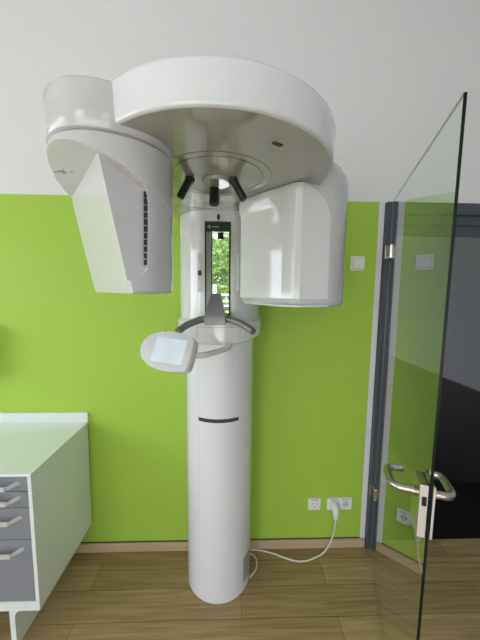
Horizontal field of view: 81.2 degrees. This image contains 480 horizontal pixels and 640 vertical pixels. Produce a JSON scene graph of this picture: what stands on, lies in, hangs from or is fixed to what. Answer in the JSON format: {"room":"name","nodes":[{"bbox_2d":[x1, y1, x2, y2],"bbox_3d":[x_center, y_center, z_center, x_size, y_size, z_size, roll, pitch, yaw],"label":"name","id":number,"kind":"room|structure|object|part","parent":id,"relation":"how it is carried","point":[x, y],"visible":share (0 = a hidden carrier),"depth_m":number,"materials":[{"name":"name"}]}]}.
{"room":"radiology room","nodes":[
{"label":"radiology room","id":0,"kind":"room"},
{"bbox_2d":[0,0,479,541],"bbox_3d":[-0.354,-0.197,1.635,4.600,3.250,0.120,0,6,-2],"label":"wall","id":1,"kind":"structure","parent":0,"point":[389,74],"depth_m":1.56,"materials":[{"name":"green paint"}]},
{"bbox_2d":[75,538,364,552],"bbox_3d":[-0.941,1.394,1.713,3.456,0.056,0.014,0,6,-2],"label":"baseboard","id":2,"kind":"structure","parent":1,"relation":"attached to","point":[337,542],"depth_m":1.73,"materials":[{"name":"brown wood"}]},
{"bbox_2d":[81,537,359,542],"bbox_3d":[-0.955,1.363,1.714,3.428,0.005,0.004,0,6,-2],"label":"trim","id":3,"kind":"structure","parent":1,"relation":"attached to","point":[320,537],"depth_m":1.73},
{"bbox_2d":[308,498,320,509],"bbox_3d":[0.460,1.139,1.733,0.077,0.077,0.013,0,6,-2],"label":"socket","id":4,"kind":"object","parent":1,"relation":"attached to","point":[313,503],"visible":1,"depth_m":1.73,"materials":[{"name":"white plastic"}]},
{"bbox_2d":[327,497,351,509],"bbox_3d":[0.617,1.141,1.739,0.153,0.077,0.012,0,6,-2],"label":"power socket","id":5,"kind":"object","parent":1,"relation":"attached to","point":[344,503],"visible":0.72,"depth_m":1.74,"materials":[{"name":"white plastic"}]},
{"bbox_2d":[350,256,364,270],"bbox_3d":[0.667,-0.321,1.587,0.079,0.079,0.015,0,6,-2],"label":"light switch","id":6,"kind":"object","parent":1,"relation":"attached to","point":[357,263],"visible":1,"depth_m":1.58,"materials":[{"name":"white plastic"}]},
{"bbox_2d":[369,92,467,639],"bbox_3d":[0.713,0.430,1.221,0.193,2.090,0.911,3,6,23],"label":"door","id":7,"kind":"structure","parent":1,"relation":"in","point":[391,554],"depth_m":1.18,"materials":[{"name":"glass"}]},
{"bbox_3d":[0.513,0.515,0.918,0.075,0.024,0.134,2,6,10],"label":"lever handle","id":8,"kind":"part","parent":7,"relation":"part of","materials":[{"name":"metal"}]},
{"bbox_3d":[0.533,0.561,0.818,0.021,0.160,0.002,3,6,18],"label":"plate","id":9,"kind":"part","parent":7,"relation":"part of","materials":[{"name":"metal"}]},
{"bbox_3d":[0.558,0.562,0.810,0.006,0.160,0.002,3,6,18],"label":"plate","id":10,"kind":"part","parent":7,"relation":"part of","materials":[{"name":"metal"}]},
{"bbox_3d":[0.632,0.521,0.876,0.069,0.024,0.137,5,7,34],"label":"lever handle","id":11,"kind":"part","parent":7,"relation":"part of","materials":[{"name":"metal"}]},
{"bbox_2d":[365,202,479,548],"bbox_3d":[1.319,0.390,1.727,1.036,2.100,0.128,0,6,-2],"label":"trim","id":12,"kind":"structure","parent":1,"relation":"attached to","point":[430,218],"depth_m":1.60,"materials":[{"name":"paint"}]},
{"bbox_2d":[403,236,479,539],"bbox_3d":[1.318,0.471,1.750,0.900,1.926,0.048,0,6,-2],"label":"door","id":13,"kind":"structure","parent":1,"relation":"in","point":[457,458],"depth_m":1.71,"materials":[{"name":"black"}]},
{"bbox_3d":[1.310,1.232,1.807,0.890,0.392,0.004,0,6,-2],"label":"kick plate","id":14,"kind":"part","parent":13,"relation":"part of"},
{"bbox_2d":[0,538,479,639],"bbox_3d":[-0.300,1.696,-0.380,4.800,0.100,4.520,0,6,-2],"label":"floor","id":15,"kind":"structure","parent":0,"point":[332,595],"depth_m":1.46,"materials":[{"name":"brown wood"}]},
{"bbox_2d":[0,424,91,639],"bbox_3d":[-1.168,1.037,1.408,0.576,0.824,0.500,0,6,-2],"label":"base cabinet","id":16,"kind":"object","parent":15,"relation":"on","point":[45,516],"visible":0.94,"depth_m":1.25,"materials":[{"name":"white laminate"}]},
{"bbox_3d":[-1.147,0.682,1.139,0.461,0.017,0.038,0,6,-2],"label":"handle","id":17,"kind":"part","parent":16,"relation":"part of","materials":[{"name":"metal"}]},
{"bbox_3d":[-1.148,0.747,1.146,0.461,0.017,0.038,0,6,-2],"label":"handle","id":18,"kind":"part","parent":16,"relation":"part of","materials":[{"name":"metal"}]},
{"bbox_3d":[-1.149,0.835,1.155,0.461,0.017,0.038,0,6,-2],"label":"handle","id":19,"kind":"part","parent":16,"relation":"part of","materials":[{"name":"metal"}]},
{"bbox_3d":[-1.151,0.980,1.170,0.461,0.017,0.038,0,6,-2],"label":"handle","id":20,"kind":"part","parent":16,"relation":"part of","materials":[{"name":"metal"}]},
{"bbox_3d":[-1.164,0.660,1.365,0.540,0.062,0.419,0,6,-2],"label":"drawer","id":21,"kind":"part","parent":16,"relation":"part of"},
{"bbox_3d":[-1.164,0.730,1.373,0.540,0.071,0.419,0,6,-2],"label":"drawer","id":22,"kind":"part","parent":16,"relation":"part of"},
{"bbox_3d":[-1.165,0.839,1.384,0.540,0.143,0.419,0,6,-2],"label":"drawer","id":23,"kind":"part","parent":16,"relation":"part of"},
{"bbox_3d":[-1.168,1.058,1.407,0.540,0.291,0.419,0,6,-2],"label":"drawer","id":24,"kind":"part","parent":16,"relation":"part of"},
{"bbox_3d":[-0.999,1.349,1.453,0.057,0.198,0.418,0,6,-2],"label":"leg","id":25,"kind":"part","parent":16,"relation":"part of","materials":[{"name":"white laminate"}]},
{"bbox_2d":[0,412,88,476],"bbox_3d":[-1.437,0.588,1.378,1.129,0.067,0.480,0,6,-2],"label":"countertop","id":26,"kind":"structure","parent":16,"relation":"on","point":[28,440],"depth_m":1.46,"materials":[{"name":"white laminate"}]},
{"bbox_2d":[43,54,347,603],"bbox_3d":[-0.028,0.453,1.121,0.804,2.070,1.042,2,6,14],"label":"dental x-ray machine","id":27,"kind":"object","parent":15,"relation":"on","point":[239,151],"visible":1,"depth_m":0.88,"materials":[{"name":"white plastic"}]},
{"bbox_2d":[143,191,147,264],"bbox_3d":[-0.227,-0.219,0.675,0.012,0.170,0.017,-2,6,-24],"label":"vent grille","id":28,"kind":"object","parent":27,"relation":"attached to","point":[145,193],"depth_m":0.67,"materials":[{"name":"black plastic"}]},
{"bbox_3d":[-0.263,0.119,1.043,0.210,0.147,0.111,0,6,-2],"label":"control panel","id":29,"kind":"part","parent":27,"relation":"part of","materials":[{"name":"white plastic"}]},
{"bbox_3d":[-0.104,-0.527,1.191,0.435,0.098,0.670,0,6,-2],"label":"support arm","id":30,"kind":"part","parent":27,"relation":"part of"},
{"bbox_3d":[-0.110,0.122,1.173,0.068,0.040,0.315,4,7,30],"label":"panel arm","id":31,"kind":"part","parent":27,"relation":"part of"},
{"bbox_3d":[-0.099,-0.215,1.248,0.114,0.432,0.013,0,6,-2],"label":"mirror frame","id":32,"kind":"part","parent":27,"relation":"part of","materials":[{"name":"black plastic"}]},
{"bbox_2d":[212,232,228,314],"bbox_3d":[-0.087,-0.198,1.251,0.074,0.380,0.005,0,6,-2],"label":"mirror glass","id":33,"kind":"object","parent":27,"relation":"on","point":[220,240],"depth_m":1.24,"materials":[{"name":"clear"}]},
{"bbox_2d":[249,501,338,578],"bbox_3d":[0.317,1.283,1.647,0.576,0.320,0.182,0,6,-2],"label":"lead","id":34,"kind":"object","parent":15,"relation":"on","point":[334,506],"visible":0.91,"depth_m":1.69,"materials":[{"name":"white plastic"}]}
]}

